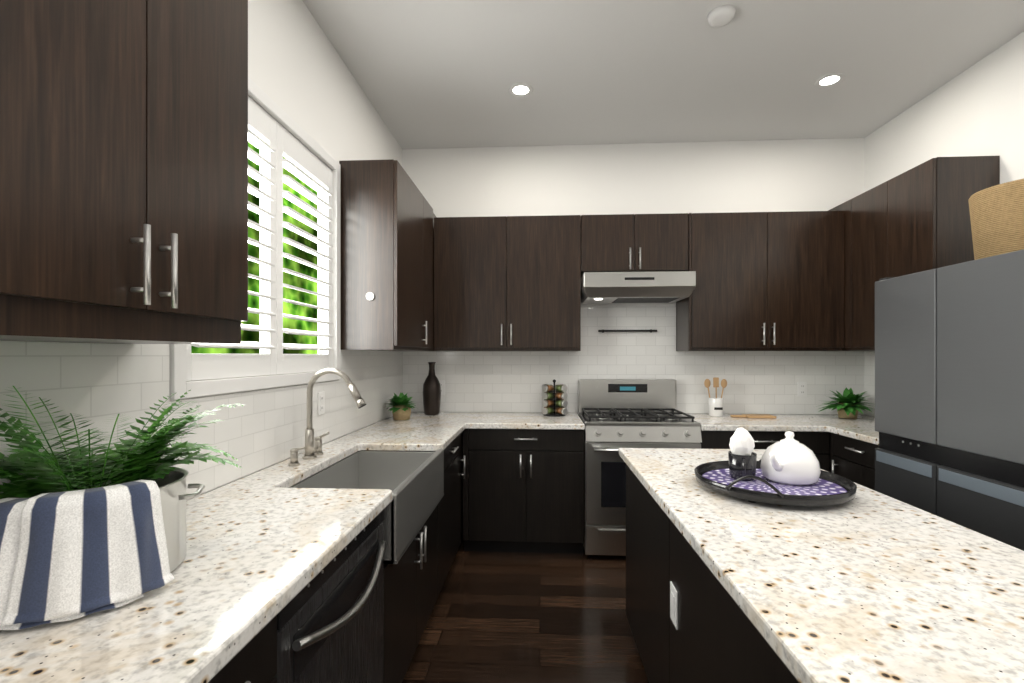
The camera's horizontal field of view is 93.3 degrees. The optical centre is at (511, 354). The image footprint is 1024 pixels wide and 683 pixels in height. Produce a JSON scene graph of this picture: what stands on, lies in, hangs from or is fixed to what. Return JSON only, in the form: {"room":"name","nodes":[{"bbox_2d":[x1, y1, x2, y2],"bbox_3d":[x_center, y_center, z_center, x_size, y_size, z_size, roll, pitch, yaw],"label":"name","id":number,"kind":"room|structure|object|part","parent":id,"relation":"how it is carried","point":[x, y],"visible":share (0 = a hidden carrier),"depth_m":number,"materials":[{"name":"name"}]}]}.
{"room":"kitchen","nodes":[
{"label":"kitchen","id":0,"kind":"room"},
{"bbox_2d":[20,0,401,500],"bbox_3d":[-1.116,-0.155,0.705,0.070,3.040,6.480,0,0,3],"label":"wall","id":1,"kind":"structure","parent":0,"point":[300,74],"depth_m":2.38,"materials":[{"name":"white paint"}]},
{"bbox_2d":[0,0,247,343],"bbox_3d":[-0.899,-0.557,0.983,0.328,1.056,0.680,0,0,3],"label":"upper cabinet","id":2,"kind":"object","parent":1,"relation":"attached to","point":[122,170],"depth_m":0.93,"materials":[{"name":"brown wood"}]},
{"bbox_2d":[0,341,402,499],"bbox_3d":[-1.064,0.214,0.950,0.006,0.487,5.974,0,0,3],"label":"backsplash","id":3,"kind":"structure","parent":1,"relation":"attached to","point":[97,385],"depth_m":1.48,"materials":[{"name":"tile"}]},
{"bbox_2d":[0,443,16,484],"bbox_3d":[-1.054,0.245,0.992,0.008,0.115,0.070,0,0,3],"label":"electrical outlet","id":4,"kind":"object","parent":3,"relation":"attached to","point":[3,451],"visible":0.23,"depth_m":1.00,"materials":[{"name":"white plastic"}]},
{"bbox_2d":[318,391,324,414],"bbox_3d":[-0.969,0.245,2.460,0.008,0.115,0.070,0,0,3],"label":"electrical outlet","id":5,"kind":"object","parent":3,"relation":"attached to","point":[321,402],"visible":1,"depth_m":2.45,"materials":[{"name":"white plastic"}]},
{"bbox_2d":[169,77,340,399],"bbox_3d":[-1.026,-0.460,2.072,0.092,1.190,1.220,0,0,3],"label":"window shutters","id":6,"kind":"object","parent":1,"relation":"attached to","point":[272,139],"visible":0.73,"depth_m":2.08,"materials":[{"name":"white wood"}]},
{"bbox_3d":[-1.038,-0.460,1.793,0.084,1.086,0.557,0,0,3],"label":"shutter panel","id":7,"kind":"part","parent":6,"relation":"part of","materials":[{"name":"white wood"}]},
{"bbox_3d":[-1.006,-0.460,2.351,0.084,1.086,0.557,0,0,3],"label":"shutter panel","id":8,"kind":"part","parent":6,"relation":"part of","materials":[{"name":"white wood"}]},
{"bbox_2d":[339,159,423,350],"bbox_3d":[-0.783,-0.557,2.990,0.328,1.056,0.600,0,0,3],"label":"upper cabinet","id":9,"kind":"object","parent":1,"relation":"attached to","point":[382,209],"depth_m":2.69,"materials":[{"name":"brown wood"}]},
{"bbox_2d":[424,197,435,350],"bbox_3d":[-0.757,-0.557,3.441,0.328,1.056,0.304,0,0,3],"label":"upper cabinet","id":10,"kind":"object","parent":1,"relation":"attached to","point":[429,217],"depth_m":3.47,"materials":[{"name":"brown wood"}]},
{"bbox_2d":[402,532,648,682],"bbox_3d":[0.726,1.415,0.599,4.020,0.100,6.880,0,0,3],"label":"floor","id":11,"kind":"structure","parent":0,"point":[513,617],"depth_m":2.45,"materials":[{"name":"brown wood"}]},
{"bbox_2d":[0,368,475,682],"bbox_3d":[-0.765,0.713,0.685,0.630,1.303,6.476,0,0,3],"label":"kitchen counter","id":12,"kind":"object","parent":11,"relation":"on","point":[330,562],"depth_m":1.27,"materials":[{"name":"beige stone"}]},
{"bbox_2d":[0,386,242,629],"bbox_3d":[-0.829,0.255,1.046,0.466,0.409,0.516,0,0,3],"label":"pot","id":13,"kind":"object","parent":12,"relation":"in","point":[82,534],"visible":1,"depth_m":0.88,"materials":[{"name":"silver metal"}]},
{"bbox_2d":[385,392,415,419],"bbox_3d":[-0.790,0.363,3.444,0.241,0.192,0.259,0,0,3],"label":"potted plant","id":14,"kind":"object","parent":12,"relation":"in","point":[401,406],"visible":1,"depth_m":3.40,"materials":[{"name":"green plant"}]},
{"bbox_2d":[423,362,440,414],"bbox_3d":[-0.617,0.257,3.722,0.140,0.405,0.140,0,0,3],"label":"bronze vase","id":15,"kind":"object","parent":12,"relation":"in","point":[431,394],"visible":1,"depth_m":3.67,"materials":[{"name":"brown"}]},
{"bbox_2d":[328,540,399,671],"bbox_3d":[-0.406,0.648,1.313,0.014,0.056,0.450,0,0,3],"label":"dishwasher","id":16,"kind":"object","parent":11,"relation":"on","point":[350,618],"depth_m":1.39,"materials":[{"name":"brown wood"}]},
{"bbox_2d":[468,412,584,553],"bbox_3d":[0.110,0.913,3.556,0.786,0.903,0.643,0,0,3],"label":"base","id":17,"kind":"object","parent":11,"relation":"on","point":[526,469],"depth_m":3.27,"materials":[{"name":"brown wood"}]},
{"bbox_2d":[542,379,566,416],"bbox_3d":[0.323,0.323,3.688,0.192,0.273,0.192,0,0,3],"label":"spice rack","id":18,"kind":"object","parent":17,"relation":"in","point":[554,404],"visible":1,"depth_m":3.62,"materials":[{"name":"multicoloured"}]},
{"bbox_2d":[578,379,701,556],"bbox_3d":[0.881,0.777,3.473,0.752,1.175,0.700,0,0,3],"label":"range","id":19,"kind":"object","parent":11,"relation":"on","point":[615,415],"visible":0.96,"depth_m":3.20,"materials":[{"name":"silver metal"}]},
{"bbox_2d":[626,464,790,682],"bbox_3d":[0.806,0.931,0.756,0.697,0.866,3.198,0,0,3],"label":"kitchen island","id":20,"kind":"object","parent":11,"relation":"on","point":[683,626],"depth_m":1.47,"materials":[{"name":"brown wood"}]},
{"bbox_2d":[670,581,677,629],"bbox_3d":[0.504,0.780,1.508,0.007,0.116,0.072,0,0,3],"label":"outlet","id":21,"kind":"object","parent":20,"relation":"attached to","point":[673,586],"depth_m":1.50,"materials":[{"name":"white plastic"}]},
{"bbox_2d":[619,448,1023,682],"bbox_3d":[0.810,0.479,0.755,0.750,0.038,3.260,0,0,3],"label":"island countertop","id":22,"kind":"structure","parent":20,"relation":"on","point":[872,587],"depth_m":1.00,"materials":[{"name":"beige stone"}]},
{"bbox_2d":[694,459,856,506],"bbox_3d":[0.882,0.411,1.652,0.484,0.096,0.492,0,0,3],"label":"tray","id":23,"kind":"object","parent":22,"relation":"on","point":[778,497],"visible":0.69,"depth_m":1.47,"materials":[{"name":"black metal"}]},
{"bbox_2d":[702,468,846,494],"bbox_3d":[0.882,0.438,1.652,0.436,0.002,0.436,0,0,3],"label":"placemat","id":24,"kind":"object","parent":23,"relation":"on","point":[819,487],"visible":0.29,"depth_m":1.61,"materials":[{"name":"purple fabric"}]},
{"bbox_2d":[728,427,756,480],"bbox_3d":[0.814,0.346,1.698,0.092,0.181,0.118,0,0,3],"label":"cup","id":25,"kind":"object","parent":24,"relation":"on","point":[742,457],"visible":0.98,"depth_m":1.68,"materials":[{"name":"black ceramic"}]},
{"bbox_2d":[760,431,820,485],"bbox_3d":[0.965,0.351,1.685,0.210,0.171,0.189,0,0,3],"label":"teapot","id":26,"kind":"object","parent":24,"relation":"on","point":[789,459],"visible":1,"depth_m":1.62,"materials":[{"name":"white ceramic"}]},
{"bbox_2d":[700,430,831,472],"bbox_3d":[1.688,0.931,3.467,0.847,0.866,0.640,0,0,3],"label":"base cabinet","id":27,"kind":"object","parent":11,"relation":"on","point":[823,454],"depth_m":3.18,"materials":[{"name":"brown wood"}]},
{"bbox_2d":[832,446,878,490],"bbox_3d":[2.363,0.931,2.867,0.608,0.866,0.537,0,0,3],"label":"base cabinet","id":28,"kind":"object","parent":11,"relation":"on","point":[842,447],"depth_m":2.89,"materials":[{"name":"brown wood"}]},
{"bbox_2d":[680,414,878,445],"bbox_3d":[1.967,0.479,3.196,1.436,0.038,1.148,0,0,3],"label":"countertop","id":29,"kind":"structure","parent":28,"relation":"on","point":[808,429],"depth_m":3.17,"materials":[{"name":"beige stone"}]},
{"bbox_2d":[704,377,726,416],"bbox_3d":[1.545,0.314,3.656,0.170,0.289,0.105,0,0,3],"label":"utensil crock","id":30,"kind":"object","parent":29,"relation":"on","point":[716,406],"visible":1,"depth_m":3.64,"materials":[{"name":"white ceramic"}]},
{"bbox_2d":[730,414,776,417],"bbox_3d":[1.768,0.451,3.564,0.300,0.016,0.120,0,0,3],"label":"paddle cutting board","id":31,"kind":"object","parent":29,"relation":"on","point":[757,415],"visible":1,"depth_m":3.54,"materials":[{"name":"brown wood"}]},
{"bbox_2d":[819,387,874,418],"bbox_3d":[2.439,0.350,3.521,0.397,0.218,0.414,0,0,3],"label":"potted plant","id":32,"kind":"object","parent":29,"relation":"on","point":[849,404],"visible":1,"depth_m":3.47,"materials":[{"name":"green plant"}]},
{"bbox_2d":[875,249,1023,550],"bbox_3d":[2.269,0.479,2.130,0.694,1.772,0.915,0,0,3],"label":"fridge","id":33,"kind":"object","parent":11,"relation":"on","point":[949,384],"visible":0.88,"depth_m":2.10,"materials":[{"name":"grey metal"}]},
{"bbox_2d":[968,179,1023,259],"bbox_3d":[2.329,-0.578,2.170,0.410,0.340,0.410,0,0,3],"label":"seagrass basket","id":34,"kind":"object","parent":33,"relation":"on","point":[997,218],"visible":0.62,"depth_m":2.13,"materials":[{"name":"beige wicker"}]},
{"bbox_2d":[402,138,864,414],"bbox_3d":[0.918,-0.155,3.934,4.020,3.040,0.200,0,0,3],"label":"wall","id":35,"kind":"structure","parent":0,"point":[740,176],"depth_m":3.83,"materials":[{"name":"white paint"}]},
{"bbox_2d":[436,215,583,350],"bbox_3d":[-0.030,-0.527,3.722,1.085,0.996,0.328,0,0,3],"label":"upper cabinet","id":36,"kind":"object","parent":35,"relation":"attached to","point":[509,283],"depth_m":3.56,"materials":[{"name":"brown wood"}]},
{"bbox_2d":[598,329,656,332],"bbox_3d":[0.908,-0.190,3.807,0.455,0.026,0.038,0,0,3],"label":"knife strip","id":37,"kind":"object","parent":35,"relation":"attached to","point":[650,330],"depth_m":3.79,"materials":[{"name":"black metal"}]},
{"bbox_2d":[403,305,863,413],"bbox_3d":[0.912,0.034,3.831,3.608,0.848,0.006,0,0,3],"label":"backsplash","id":38,"kind":"structure","parent":35,"relation":"attached to","point":[762,382],"depth_m":3.82,"materials":[{"name":"tile"}]},
{"bbox_2d":[439,381,444,394],"bbox_3d":[-0.576,0.265,3.909,0.070,0.115,0.008,0,0,3],"label":"electrical outlet","id":39,"kind":"object","parent":38,"relation":"attached to","point":[442,383],"visible":0.5,"depth_m":3.90,"materials":[{"name":"white plastic"}]},
{"bbox_2d":[798,382,806,396],"bbox_3d":[2.249,0.265,3.746,0.070,0.115,0.008,0,0,3],"label":"electrical outlet","id":40,"kind":"object","parent":38,"relation":"attached to","point":[802,389],"visible":1,"depth_m":3.74,"materials":[{"name":"white plastic"}]},
{"bbox_2d":[584,213,687,271],"bbox_3d":[0.898,-0.818,3.668,0.766,0.416,0.328,0,0,3],"label":"upper cabinet","id":41,"kind":"object","parent":35,"relation":"attached to","point":[615,242],"depth_m":3.50,"materials":[{"name":"brown wood"}]},
{"bbox_2d":[581,271,695,303],"bbox_3d":[0.892,-0.489,3.577,0.762,0.172,0.499,0,0,3],"label":"range hood","id":42,"kind":"object","parent":35,"relation":"attached to","point":[661,287],"visible":0.9,"depth_m":3.35,"materials":[{"name":"silver metal"}]},
{"bbox_2d":[676,204,851,350],"bbox_3d":[1.831,-0.527,3.581,1.100,0.996,0.396,0,0,3],"label":"upper cabinet","id":43,"kind":"object","parent":35,"relation":"attached to","point":[766,281],"depth_m":3.45,"materials":[{"name":"brown wood"}]},
{"bbox_2d":[302,0,1023,148],"bbox_3d":[0.726,-1.725,0.599,4.020,0.100,6.880,0,0,3],"label":"ceiling","id":44,"kind":"structure","parent":0,"point":[430,74],"depth_m":2.78,"materials":[{"name":"white paint"}]},
{"bbox_2d":[509,83,532,96],"bbox_3d":[0.056,-1.672,3.052,0.156,0.006,0.156,0,0,3],"label":"recessed light","id":45,"kind":"object","parent":44,"relation":"in","point":[520,89],"visible":1,"depth_m":3.05,"materials":[{"name":"white plastic"}]},
{"bbox_2d":[707,5,735,26],"bbox_3d":[1.028,-1.657,2.375,0.128,0.034,0.128,0,0,3],"label":"smoke detector","id":46,"kind":"object","parent":44,"relation":"attached to","point":[721,16],"visible":1,"depth_m":2.35,"materials":[{"name":"white plastic"}]},
{"bbox_2d":[814,73,844,87],"bbox_3d":[1.933,-1.672,2.944,0.156,0.006,0.156,0,0,3],"label":"recessed light","id":47,"kind":"object","parent":44,"relation":"in","point":[831,79],"visible":1,"depth_m":2.94,"materials":[{"name":"white plastic"}]},
{"bbox_2d":[865,32,1023,416],"bbox_3d":[2.632,-0.155,0.489,0.200,3.040,6.480,0,0,3],"label":"wall","id":48,"kind":"structure","parent":0,"point":[977,109],"depth_m":2.84,"materials":[{"name":"white paint"}]},
{"bbox_2d":[864,351,874,415],"bbox_3d":[2.683,0.214,3.153,0.006,0.487,1.144,0,0,3],"label":"backsplash","id":49,"kind":"structure","parent":48,"relation":"attached to","point":[869,372],"depth_m":3.67,"materials":[{"name":"tile"}]},
{"bbox_2d":[848,156,999,350],"bbox_3d":[2.502,-0.557,2.991,0.345,1.056,0.700,0,0,3],"label":"upper cabinet","id":50,"kind":"object","parent":48,"relation":"attached to","point":[917,220],"depth_m":2.80,"materials":[{"name":"brown wood"}]},
{"label":"outside","id":51,"kind":"structure","parent":0,"visible":0},
{"bbox_2d":[191,142,317,353],"bbox_3d":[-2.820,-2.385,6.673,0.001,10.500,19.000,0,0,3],"label":"trees","id":52,"kind":"object","parent":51,"point":[288,294],"depth_m":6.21,"materials":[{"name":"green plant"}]}
]}

